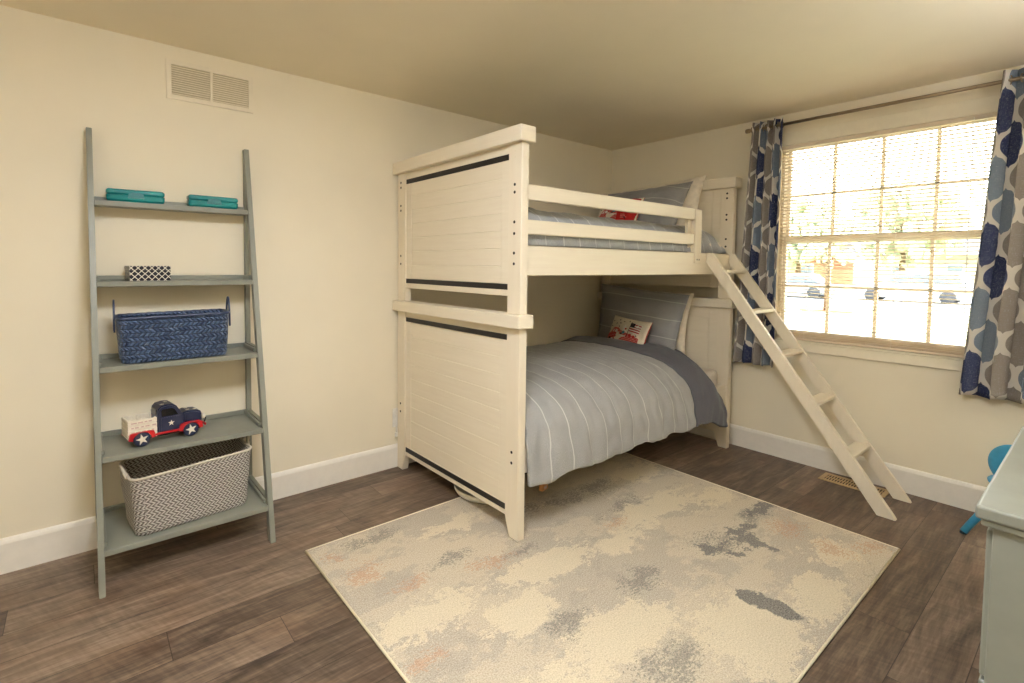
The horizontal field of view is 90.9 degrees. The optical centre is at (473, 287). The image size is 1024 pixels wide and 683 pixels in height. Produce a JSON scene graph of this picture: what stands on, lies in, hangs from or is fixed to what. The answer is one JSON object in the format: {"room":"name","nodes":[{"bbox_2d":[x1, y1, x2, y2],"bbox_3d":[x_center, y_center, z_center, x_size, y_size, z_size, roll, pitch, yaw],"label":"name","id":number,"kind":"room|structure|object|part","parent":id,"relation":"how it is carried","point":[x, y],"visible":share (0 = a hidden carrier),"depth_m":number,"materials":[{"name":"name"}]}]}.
{"room":"bedroom","nodes":[
{"label":"bedroom","id":0,"kind":"room"},
{"bbox_2d":[0,5,611,538],"bbox_3d":[-0.828,-0.004,2.793,5.240,2.200,0.100,-1,3,-38],"label":"wall","id":1,"kind":"structure","parent":0,"point":[324,186],"depth_m":2.35,"materials":[{"name":"paint"}]},
{"bbox_2d":[0,443,415,574],"bbox_3d":[-0.817,1.029,2.782,5.000,0.138,0.014,-1,3,-38],"label":"baseboard","id":2,"kind":"structure","parent":1,"relation":"attached to","point":[36,547],"depth_m":2.15,"materials":[{"name":"paint"}]},
{"bbox_2d":[166,58,252,113],"bbox_3d":[-1.232,-0.940,2.359,0.366,0.174,0.007,-1,3,-38],"label":"air vent","id":3,"kind":"object","parent":1,"relation":"in","point":[188,82],"visible":1,"depth_m":2.35,"materials":[{"name":"metal"}]},
{"bbox_2d":[392,408,397,426],"bbox_3d":[-0.463,0.789,3.051,0.070,0.114,0.008,-1,3,-38],"label":"wall outlet","id":4,"kind":"object","parent":1,"relation":"attached to","point":[395,410],"visible":0.6,"depth_m":3.04,"materials":[{"name":"white plastic"}]},
{"bbox_2d":[395,417,397,436],"bbox_3d":[-0.465,0.844,3.032,0.020,0.118,0.022,1,3,13],"label":"plug","id":5,"kind":"object","parent":4,"relation":"attached to","point":[396,432],"visible":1,"depth_m":3.03,"materials":[{"name":"white plastic"}]},
{"bbox_2d":[0,432,987,682],"bbox_3d":[0.519,1.234,1.115,5.240,0.100,4.500,-1,3,-38],"label":"floor","id":6,"kind":"structure","parent":0,"point":[222,603],"depth_m":1.84,"materials":[{"name":"brown wood"}]},
{"bbox_2d":[86,127,275,598],"bbox_3d":[-1.237,0.234,2.142,0.625,1.774,0.411,-1,3,-38],"label":"ladder shelf","id":7,"kind":"object","parent":6,"relation":"on","point":[115,535],"visible":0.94,"depth_m":2.14,"materials":[{"name":"green paint"}]},
{"bbox_3d":[-1.589,0.165,2.099,0.018,1.631,0.038,-1,3,-38],"label":"leg","id":8,"kind":"part","parent":7,"relation":"part of","materials":[{"name":"green paint"}]},
{"bbox_3d":[-1.475,0.240,1.955,0.020,1.774,0.411,-1,3,-38],"label":"leg","id":9,"kind":"part","parent":7,"relation":"part of","materials":[{"name":"green paint"}]},
{"bbox_2d":[106,188,164,203],"bbox_3d":[-1.440,-0.385,2.140,0.208,0.051,0.066,-1,3,-36],"label":"pencil case","id":10,"kind":"object","parent":7,"relation":"on","point":[112,194],"visible":0.94,"depth_m":2.11,"materials":[{"name":"teal plastic"}]},
{"bbox_3d":[-1.441,-0.400,2.141,0.208,0.022,0.062,-1,3,-36],"label":"case lid","id":11,"kind":"part","parent":10,"relation":"part of","materials":[{"name":"teal plastic"}]},
{"bbox_2d":[124,266,170,280],"bbox_3d":[-1.398,-0.061,2.154,0.150,0.062,0.102,-2,4,-44],"label":"trinket box","id":12,"kind":"object","parent":7,"relation":"on","point":[132,273],"visible":0.99,"depth_m":2.11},
{"bbox_3d":[-1.398,-0.083,2.153,0.150,0.016,0.102,-2,4,-44],"label":"box lid","id":13,"kind":"part","parent":12,"relation":"part of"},
{"bbox_2d":[121,400,205,446],"bbox_3d":[-1.305,0.561,2.132,0.123,0.153,0.298,3,4,43],"label":"toy truck","id":14,"kind":"object","parent":7,"relation":"on","point":[166,418],"visible":1,"depth_m":2.09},
{"bbox_3d":[-1.266,0.568,2.103,0.003,0.056,0.075,3,4,43],"label":"door","id":15,"kind":"part","parent":14,"relation":"part of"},
{"bbox_2d":[179,407,201,421],"bbox_3d":[-1.243,0.562,2.198,0.077,0.069,0.076,3,4,43],"label":"hood","id":16,"kind":"object","parent":14,"relation":"attached to","point":[186,414],"depth_m":2.17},
{"bbox_2d":[112,296,230,363],"bbox_3d":[-1.305,0.174,2.189,0.435,0.256,0.205,-1,3,-37],"label":"woven basket","id":17,"kind":"object","parent":7,"relation":"on","point":[184,334],"visible":1,"depth_m":2.11,"materials":[{"name":"blue wicker"}]},
{"bbox_3d":[-1.476,0.116,2.058,0.006,0.132,0.085,-1,3,-37],"label":"handle","id":18,"kind":"part","parent":17,"relation":"part of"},
{"bbox_3d":[-1.134,0.108,2.316,0.006,0.132,0.085,-1,3,-37],"label":"handle","id":19,"kind":"part","parent":17,"relation":"part of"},
{"bbox_2d":[118,436,251,535],"bbox_3d":[-1.232,0.822,2.168,0.500,0.287,0.255,-2,4,-44],"label":"storage basket","id":20,"kind":"object","parent":7,"relation":"on","point":[164,490],"visible":0.89,"depth_m":2.10,"materials":[{"name":"wicker"}]},
{"bbox_3d":[-1.394,0.726,1.991,0.025,0.055,0.100,-2,4,-44],"label":"handle","id":21,"kind":"part","parent":20,"relation":"part of","materials":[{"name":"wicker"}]},
{"bbox_3d":[-1.052,0.700,2.321,0.024,0.055,0.100,-2,4,-44],"label":"handle","id":22,"kind":"part","parent":20,"relation":"part of","materials":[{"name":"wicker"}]},
{"bbox_2d":[186,194,237,208],"bbox_3d":[-1.204,-0.391,2.317,0.208,0.051,0.066,-2,3,-40],"label":"pencil case","id":23,"kind":"object","parent":7,"relation":"on","point":[192,200],"visible":0.97,"depth_m":2.29,"materials":[{"name":"teal plastic"}]},
{"bbox_3d":[-1.206,-0.406,2.318,0.208,0.022,0.062,-2,3,-40],"label":"case lid","id":24,"kind":"part","parent":23,"relation":"part of","materials":[{"name":"teal plastic"}]},
{"bbox_3d":[-1.114,0.153,2.471,0.020,1.631,0.038,-1,3,-38],"label":"leg","id":25,"kind":"part","parent":7,"relation":"part of","materials":[{"name":"green paint"}]},
{"bbox_3d":[-1.036,0.625,2.388,0.018,0.036,0.242,-1,3,-38],"label":"rail","id":26,"kind":"part","parent":7,"relation":"part of","materials":[{"name":"green paint"}]},
{"bbox_3d":[-1.017,0.955,2.374,0.018,0.036,0.312,-1,3,-38],"label":"rail","id":27,"kind":"part","parent":7,"relation":"part of","materials":[{"name":"green paint"}]},
{"bbox_3d":[-1.000,0.228,2.328,0.022,1.774,0.411,-1,3,-38],"label":"leg","id":28,"kind":"part","parent":7,"relation":"part of","materials":[{"name":"green paint"}]},
{"bbox_2d":[393,123,741,541],"bbox_3d":[0.644,0.180,3.194,2.017,1.822,1.099,-1,3,-38],"label":"bunk bed","id":29,"kind":"object","parent":6,"relation":"on","point":[464,226],"visible":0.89,"depth_m":2.55,"materials":[{"name":"beige wood"}]},
{"bbox_3d":[-0.417,0.613,3.006,0.043,0.954,0.086,-1,3,-38],"label":"post","id":30,"kind":"part","parent":29,"relation":"part of","materials":[{"name":"beige wood"}]},
{"bbox_3d":[-0.409,-0.291,2.966,0.043,0.743,0.086,-1,3,-38],"label":"post","id":31,"kind":"part","parent":29,"relation":"part of","materials":[{"name":"beige wood"}]},
{"bbox_3d":[-0.117,0.587,2.620,0.025,0.858,0.890,-1,3,-38],"label":"panel","id":32,"kind":"part","parent":29,"relation":"part of","materials":[{"name":"beige wood"}]},
{"bbox_3d":[-0.109,-0.311,2.580,0.025,0.665,0.890,-1,3,-38],"label":"panel","id":33,"kind":"part","parent":29,"relation":"part of","materials":[{"name":"beige wood"}]},
{"bbox_3d":[-0.114,0.129,2.596,0.090,0.059,1.099,-1,3,-38],"label":"cap rail","id":34,"kind":"part","parent":29,"relation":"part of","materials":[{"name":"beige wood"}]},
{"bbox_3d":[-0.106,-0.676,2.561,0.090,0.067,1.099,-1,3,-38],"label":"cap rail","id":35,"kind":"part","parent":29,"relation":"part of","materials":[{"name":"beige wood"}]},
{"bbox_3d":[0.185,0.648,2.239,0.043,0.946,0.086,-1,3,-38],"label":"post","id":36,"kind":"part","parent":29,"relation":"part of","materials":[{"name":"beige wood"}]},
{"bbox_3d":[0.193,-0.252,2.198,0.043,0.743,0.086,-1,3,-38],"label":"post","id":37,"kind":"part","parent":29,"relation":"part of","materials":[{"name":"beige wood"}]},
{"bbox_3d":[0.341,-0.581,3.560,1.882,0.075,0.022,-1,3,-38],"label":"guard rail","id":38,"kind":"part","parent":29,"relation":"part of","materials":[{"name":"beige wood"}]},
{"bbox_3d":[1.107,-0.331,4.153,0.045,0.743,0.086,-1,3,-38],"label":"post","id":39,"kind":"part","parent":29,"relation":"part of","materials":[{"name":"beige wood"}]},
{"bbox_3d":[0.778,-0.279,2.631,1.412,0.064,0.022,-1,3,-38],"label":"guard rail","id":40,"kind":"part","parent":29,"relation":"part of","materials":[{"name":"beige wood"}]},
{"bbox_3d":[0.779,-0.430,2.624,1.412,0.068,0.022,-1,3,-38],"label":"guard rail","id":41,"kind":"part","parent":29,"relation":"part of","materials":[{"name":"beige wood"}]},
{"bbox_2d":[528,242,720,253],"bbox_3d":[0.642,-0.216,3.172,1.840,0.174,0.965,-1,3,-38],"label":"mattress","id":42,"kind":"object","parent":29,"relation":"on","point":[719,244],"visible":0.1,"depth_m":2.64,"materials":[{"name":"fabric"}]},
{"bbox_2d":[620,175,705,225],"bbox_3d":[1.327,-0.561,3.686,0.221,0.449,0.715,-2,3,-41],"label":"pillow","id":43,"kind":"object","parent":42,"relation":"on","point":[692,198],"visible":0.13,"depth_m":3.46,"materials":[{"name":"white fabric"}]},
{"bbox_3d":[0.952,0.744,2.823,1.882,0.135,0.026,-1,3,-38],"label":"rail","id":44,"kind":"part","parent":29,"relation":"part of","materials":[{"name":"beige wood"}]},
{"bbox_2d":[525,336,727,486],"bbox_3d":[0.618,0.644,3.127,1.738,0.512,1.130,-1,3,-38],"label":"duvet","id":45,"kind":"object","parent":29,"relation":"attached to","point":[591,400],"visible":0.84,"depth_m":2.70,"materials":[{"name":"grey fabric"}]},
{"bbox_2d":[608,315,652,343],"bbox_3d":[1.102,0.336,3.600,0.134,0.243,0.366,-1,3,-30],"label":"accent pillow","id":46,"kind":"object","parent":45,"relation":"on","point":[622,328],"visible":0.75,"depth_m":3.54,"materials":[{"name":"fabric"}]},
{"bbox_2d":[597,284,689,349],"bbox_3d":[1.216,0.238,3.711,0.211,0.503,0.733,-1,3,-31],"label":"pillow","id":47,"kind":"object","parent":45,"relation":"on","point":[665,311],"visible":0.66,"depth_m":3.59,"materials":[{"name":"fabric"}]},
{"bbox_2d":[528,207,725,253],"bbox_3d":[0.656,-0.331,3.170,1.870,0.210,0.995,-1,3,-38],"label":"duvet","id":48,"kind":"object","parent":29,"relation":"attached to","point":[537,240],"visible":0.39,"depth_m":2.64,"materials":[{"name":"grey fabric"}]},
{"bbox_2d":[598,198,644,219],"bbox_3d":[1.011,-0.511,3.536,0.159,0.217,0.351,-2,3,-42],"label":"accent pillow","id":49,"kind":"object","parent":48,"relation":"on","point":[617,215],"visible":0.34,"depth_m":3.46,"materials":[{"name":"fabric"}]},
{"bbox_3d":[1.056,-0.527,3.447,0.048,0.189,0.138,35,-21,-34],"label":"red panel","id":50,"kind":"part","parent":49,"relation":"part of","materials":[{"name":"red fabric"}]},
{"bbox_2d":[608,181,692,224],"bbox_3d":[1.193,-0.543,3.658,0.288,0.404,0.705,-2,3,-41],"label":"pillow","id":51,"kind":"object","parent":48,"relation":"on","point":[675,194],"visible":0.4,"depth_m":3.47,"materials":[{"name":"fabric"}]},
{"bbox_3d":[0.960,-0.135,2.784,1.882,0.132,0.026,-1,3,-38],"label":"rail","id":52,"kind":"part","parent":29,"relation":"part of","materials":[{"name":"beige wood"}]},
{"bbox_3d":[1.407,-0.350,3.767,0.027,0.665,0.890,-1,3,-38],"label":"panel","id":53,"kind":"part","parent":29,"relation":"part of","materials":[{"name":"beige wood"}]},
{"bbox_3d":[1.402,0.089,3.784,0.092,0.059,1.099,-1,3,-38],"label":"cap rail","id":54,"kind":"part","parent":29,"relation":"part of","materials":[{"name":"beige wood"}]},
{"bbox_3d":[1.409,-0.716,3.748,0.092,0.067,1.099,-1,3,-38],"label":"cap rail","id":55,"kind":"part","parent":29,"relation":"part of","materials":[{"name":"beige wood"}]},
{"bbox_3d":[1.319,-0.325,3.082,0.062,0.225,0.022,-1,3,-38],"label":"guard post","id":56,"kind":"part","parent":29,"relation":"part of","materials":[{"name":"beige wood"}]},
{"bbox_3d":[1.366,-0.312,3.087,0.078,0.329,0.028,-1,3,-38],"label":"guard post","id":57,"kind":"part","parent":29,"relation":"part of","materials":[{"name":"beige wood"}]},
{"bbox_3d":[1.399,0.547,3.807,0.027,0.858,0.890,-1,3,-38],"label":"panel","id":58,"kind":"part","parent":29,"relation":"part of","materials":[{"name":"beige wood"}]},
{"bbox_2d":[700,367,716,385],"bbox_3d":[0.635,0.659,3.211,1.840,0.205,0.965,-1,3,-38],"label":"mattress","id":59,"kind":"object","parent":29,"relation":"on","point":[712,374],"visible":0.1,"depth_m":3.36,"materials":[{"name":"fabric"}]},
{"bbox_2d":[612,285,693,353],"bbox_3d":[1.289,0.239,3.780,0.192,0.494,0.715,-1,3,-32],"label":"pillow","id":60,"kind":"object","parent":59,"relation":"on","point":[680,344],"visible":0.09,"depth_m":3.52,"materials":[{"name":"white fabric"}]},
{"bbox_3d":[1.701,0.613,3.426,0.045,0.954,0.086,-1,3,-38],"label":"post","id":61,"kind":"part","parent":29,"relation":"part of","materials":[{"name":"beige wood"}]},
{"bbox_3d":[1.709,-0.291,3.386,0.045,0.743,0.086,-1,3,-38],"label":"post","id":62,"kind":"part","parent":29,"relation":"part of","materials":[{"name":"beige wood"}]},
{"bbox_2d":[305,452,899,682],"bbox_3d":[0.570,1.133,2.162,2.065,0.010,1.552,-1,3,-38],"label":"area rug","id":63,"kind":"object","parent":6,"relation":"on","point":[626,568],"visible":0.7,"depth_m":1.93,"materials":[{"name":"beige carpet"}]},
{"bbox_2d":[454,484,486,503],"bbox_3d":[0.072,1.079,2.722,0.364,0.040,0.364,-1,3,-38],"label":"plastic lid","id":64,"kind":"object","parent":63,"relation":"on","point":[461,492],"visible":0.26,"depth_m":2.59,"materials":[{"name":"white plastic"}]},
{"bbox_2d":[539,484,547,491],"bbox_3d":[0.379,1.085,2.733,0.026,0.034,0.060,3,3,40],"label":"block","id":65,"kind":"object","parent":63,"relation":"on","point":[543,487],"visible":0.81,"depth_m":2.71,"materials":[{"name":"brown wood"}]},
{"bbox_2d":[706,253,911,520],"bbox_3d":[1.879,0.458,2.895,0.320,1.316,0.978,-1,3,-38],"label":"ladder","id":66,"kind":"object","parent":6,"relation":"on","point":[847,456],"visible":1,"depth_m":2.83,"materials":[{"name":"beige wood"}]},
{"bbox_2d":[818,472,888,497],"bbox_3d":[2.153,1.119,2.850,0.132,0.005,0.310,-1,3,-38],"label":"floor vent","id":67,"kind":"object","parent":6,"relation":"in","point":[836,479],"visible":0.65,"depth_m":2.88,"materials":[{"name":"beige metal"}]},
{"bbox_2d":[959,445,1011,534],"bbox_3d":[2.461,0.928,2.243,0.312,0.445,0.315,0,3,-20],"label":"chair","id":68,"kind":"object","parent":6,"relation":"on","point":[996,456],"visible":0.34,"depth_m":2.32,"materials":[{"name":"blue plastic"}]},
{"bbox_3d":[2.342,1.017,2.302,0.165,0.256,0.033,2,3,24],"label":"leg","id":69,"kind":"part","parent":68,"relation":"part of","materials":[{"name":"blue plastic"}]},
{"bbox_3d":[2.472,0.896,2.236,0.264,0.025,0.264,-1,3,-38],"label":"seat","id":70,"kind":"part","parent":68,"relation":"part of","materials":[{"name":"blue plastic"}]},
{"bbox_3d":[2.430,0.811,2.231,0.016,0.210,0.250,0,3,-10],"label":"backrest","id":71,"kind":"part","parent":68,"relation":"part of","materials":[{"name":"blue plastic"}]},
{"bbox_2d":[975,425,1023,682],"bbox_3d":[1.649,0.815,1.186,1.178,0.750,0.572,-1,3,-38],"label":"dresser","id":72,"kind":"object","parent":6,"relation":"on","point":[1000,508],"visible":1,"depth_m":1.01,"materials":[{"name":"green paint"}]},
{"bbox_3d":[1.273,0.966,1.219,0.537,0.300,0.016,-1,3,-38],"label":"drawer","id":73,"kind":"part","parent":72,"relation":"part of","materials":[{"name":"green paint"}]},
{"bbox_3d":[1.275,0.651,1.205,0.537,0.310,0.016,-1,3,-38],"label":"drawer","id":74,"kind":"part","parent":72,"relation":"part of","materials":[{"name":"green paint"}]},
{"bbox_3d":[1.655,0.476,1.166,1.162,0.014,0.544,-1,3,-38],"label":"moulding","id":75,"kind":"part","parent":72,"relation":"part of","materials":[{"name":"green paint"}]},
{"bbox_3d":[1.211,0.848,0.837,0.014,0.708,0.512,-1,3,-38],"label":"panel","id":76,"kind":"part","parent":72,"relation":"part of","materials":[{"name":"green paint"}]},
{"bbox_2d":[0,0,1023,150],"bbox_3d":[0.540,-1.063,1.013,5.240,0.100,4.500,-1,3,-38],"label":"ceiling","id":77,"kind":"structure","parent":0,"point":[611,75],"depth_m":2.24,"materials":[{"name":"paint"}]},
{"bbox_2d":[611,65,1023,486],"bbox_3d":[2.536,0.033,2.636,0.140,2.200,4.300,-1,3,-38],"label":"wall","id":78,"kind":"structure","parent":0,"point":[913,417],"depth_m":2.92,"materials":[{"name":"paint"}]},
{"bbox_2d":[687,423,986,511],"bbox_3d":[2.471,1.065,2.629,0.014,0.138,4.286,-1,3,-38],"label":"baseboard","id":79,"kind":"structure","parent":78,"relation":"attached to","point":[952,492],"depth_m":2.98,"materials":[{"name":"paint"}]},
{"bbox_2d":[774,337,963,359],"bbox_3d":[2.289,0.354,2.880,0.062,0.009,1.043,-1,3,-38],"label":"trim","id":80,"kind":"structure","parent":78,"relation":"attached to","point":[776,338],"depth_m":2.84,"materials":[{"name":"paint"}]},
{"bbox_2d":[745,75,1023,133],"bbox_3d":[2.372,-0.989,2.614,0.104,0.060,1.806,-1,3,-38],"label":"curtain rod","id":81,"kind":"object","parent":78,"relation":"attached to","point":[998,82],"visible":0.74,"depth_m":2.68,"materials":[{"name":"brown metal"}]},
{"bbox_2d":[732,117,783,367],"bbox_3d":[1.844,-0.275,3.276,0.103,1.570,0.294,-1,3,-38],"label":"curtain","id":82,"kind":"object","parent":81,"relation":"hanging from","point":[760,238],"visible":0.85,"depth_m":3.24,"materials":[{"name":"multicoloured fabric"}]},
{"bbox_2d":[959,67,1023,403],"bbox_3d":[2.663,-0.230,2.235,0.111,1.568,0.676,-1,3,-38],"label":"curtain","id":83,"kind":"object","parent":81,"relation":"hanging from","point":[993,361],"visible":1,"depth_m":2.40,"materials":[{"name":"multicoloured fabric"}]},
{"bbox_2d":[776,118,995,354],"bbox_3d":[2.342,-0.278,2.890,0.090,1.265,1.033,-1,3,-38],"label":"window","id":84,"kind":"structure","parent":78,"relation":"in","point":[782,291],"depth_m":2.90,"materials":[{"name":"plastic"}]},
{"bbox_3d":[2.342,-0.278,2.890,0.090,1.265,1.033,-1,3,-38],"label":"frame","id":85,"kind":"part","parent":84,"relation":"part of","materials":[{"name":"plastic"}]},
{"bbox_3d":[2.324,0.015,2.891,0.030,0.640,0.997,-1,3,-38],"label":"sash frame","id":86,"kind":"part","parent":84,"relation":"part of","materials":[{"name":"plastic"}]},
{"bbox_2d":[776,112,996,357],"bbox_3d":[2.287,-0.268,2.847,0.033,1.229,1.021,-1,3,-38],"label":"window blind","id":87,"kind":"object","parent":84,"relation":"attached to","point":[989,116],"visible":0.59,"depth_m":2.81,"materials":[{"name":"white plastic"}]},
{"bbox_3d":[2.074,-0.276,3.123,0.027,1.205,0.002,-1,3,-38],"label":"ladder cord","id":88,"kind":"part","parent":87,"relation":"part of","materials":[{"name":"white fabric"}]},
{"bbox_3d":[2.283,0.339,2.875,0.024,0.014,1.013,-1,3,-38],"label":"rail","id":89,"kind":"part","parent":87,"relation":"part of","materials":[{"name":"white wood"}]},
{"bbox_3d":[2.339,-0.258,2.784,0.027,1.205,0.002,-1,3,-38],"label":"ladder cord","id":90,"kind":"part","parent":87,"relation":"part of","materials":[{"name":"white fabric"}]},
{"bbox_3d":[2.546,-0.244,2.521,0.027,1.205,0.002,-1,3,-38],"label":"ladder cord","id":91,"kind":"part","parent":87,"relation":"part of","materials":[{"name":"white fabric"}]},
{"bbox_3d":[2.357,-0.578,2.886,0.030,0.625,0.997,-1,3,-38],"label":"sash frame","id":92,"kind":"part","parent":84,"relation":"part of","materials":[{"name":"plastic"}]},
{"bbox_2d":[774,94,999,371],"bbox_3d":[2.274,-0.271,2.836,0.014,1.375,1.203,-1,3,-38],"label":"trim","id":93,"kind":"structure","parent":78,"relation":"attached to","point":[989,104],"depth_m":2.78,"materials":[{"name":"paint"}]},
{"label":"outside","id":94,"kind":"structure","parent":0,"visible":0},
{"bbox_2d":[785,280,969,345],"bbox_3d":[33.588,0.492,36.128,89.700,0.050,130.000,-1,3,-38],"label":"lawn","id":95,"kind":"structure","parent":94,"point":[792,311],"depth_m":16.97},
{"bbox_2d":[787,198,846,273],"bbox_3d":[30.254,-4.199,46.605,7.160,8.342,6.831,-1,3,-38],"label":"tree","id":96,"kind":"object","parent":95,"relation":"on","point":[836,247],"visible":0.18,"depth_m":44.80,"materials":[{"name":"green plant"}]},
{"bbox_2d":[787,242,858,283],"bbox_3d":[35.205,-3.134,58.838,10.000,5.200,14.000,-1,3,-38],"label":"house","id":97,"kind":"structure","parent":95,"relation":"on","point":[849,243],"depth_m":53.24,"materials":[{"name":"brick"}]},
{"bbox_3d":[34.602,-1.794,52.232,0.030,1.100,1.000,-1,3,-38],"label":"pane","id":98,"kind":"part","parent":97,"relation":"part of","materials":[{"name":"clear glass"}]},
{"bbox_2d":[846,176,970,269],"bbox_3d":[32.696,-4.016,38.326,7.316,8.755,7.415,-1,3,-38],"label":"tree","id":99,"kind":"object","parent":95,"relation":"on","point":[904,181],"visible":0.49,"depth_m":36.98,"materials":[{"name":"green plant"}]},
{"bbox_2d":[874,239,979,283],"bbox_3d":[46.309,-2.405,44.690,10.000,5.200,16.000,-1,3,-38],"label":"house","id":100,"kind":"structure","parent":95,"relation":"on","point":[971,240],"depth_m":43.70,"materials":[{"name":"white"}]},
{"bbox_3d":[41.542,-1.338,43.390,0.030,1.100,1.000,-1,3,-38],"label":"pane","id":101,"kind":"part","parent":100,"relation":"part of","materials":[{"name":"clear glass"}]},
{"bbox_3d":[14.436,0.984,20.613,1.800,0.050,1.800,-1,3,-38],"label":"mulch ring","id":102,"kind":"object","parent":95,"relation":"on","visible":0},
{"bbox_2d":[791,205,867,310],"bbox_3d":[14.397,-1.234,20.505,2.733,4.457,2.480,-1,3,-38],"label":"tree","id":103,"kind":"object","parent":102,"relation":"on","point":[837,212],"visible":0.51,"depth_m":20.27,"materials":[{"name":"green plant"}]},
{"bbox_3d":[14.405,-2.100,20.466,2.733,2.723,2.480,-1,3,-38],"label":"crown","id":104,"kind":"part","parent":103,"relation":"part of","materials":[{"name":"green plant"}]},
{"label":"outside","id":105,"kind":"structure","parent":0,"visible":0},
{"bbox_2d":[786,292,970,309],"bbox_3d":[24.814,0.691,29.252,14.000,0.050,130.000,-1,3,-38],"label":"street","id":106,"kind":"structure","parent":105,"point":[798,295],"depth_m":27.01,"materials":[{"name":"grey asphalt"}]},
{"bbox_2d":[786,273,840,298],"bbox_3d":[19.081,-0.123,30.054,1.800,1.397,4.400,-1,3,-38],"label":"car","id":107,"kind":"object","parent":106,"relation":"on","point":[788,274],"visible":0.23,"depth_m":28.82,"materials":[{"name":"silver metal"}]},
{"bbox_2d":[851,271,973,303],"bbox_3d":[23.139,-0.029,26.500,1.800,1.597,4.900,-1,3,-38],"label":"car","id":108,"kind":"object","parent":106,"relation":"on","point":[898,272],"visible":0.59,"depth_m":25.58,"materials":[{"name":"silver metal"}]}
]}

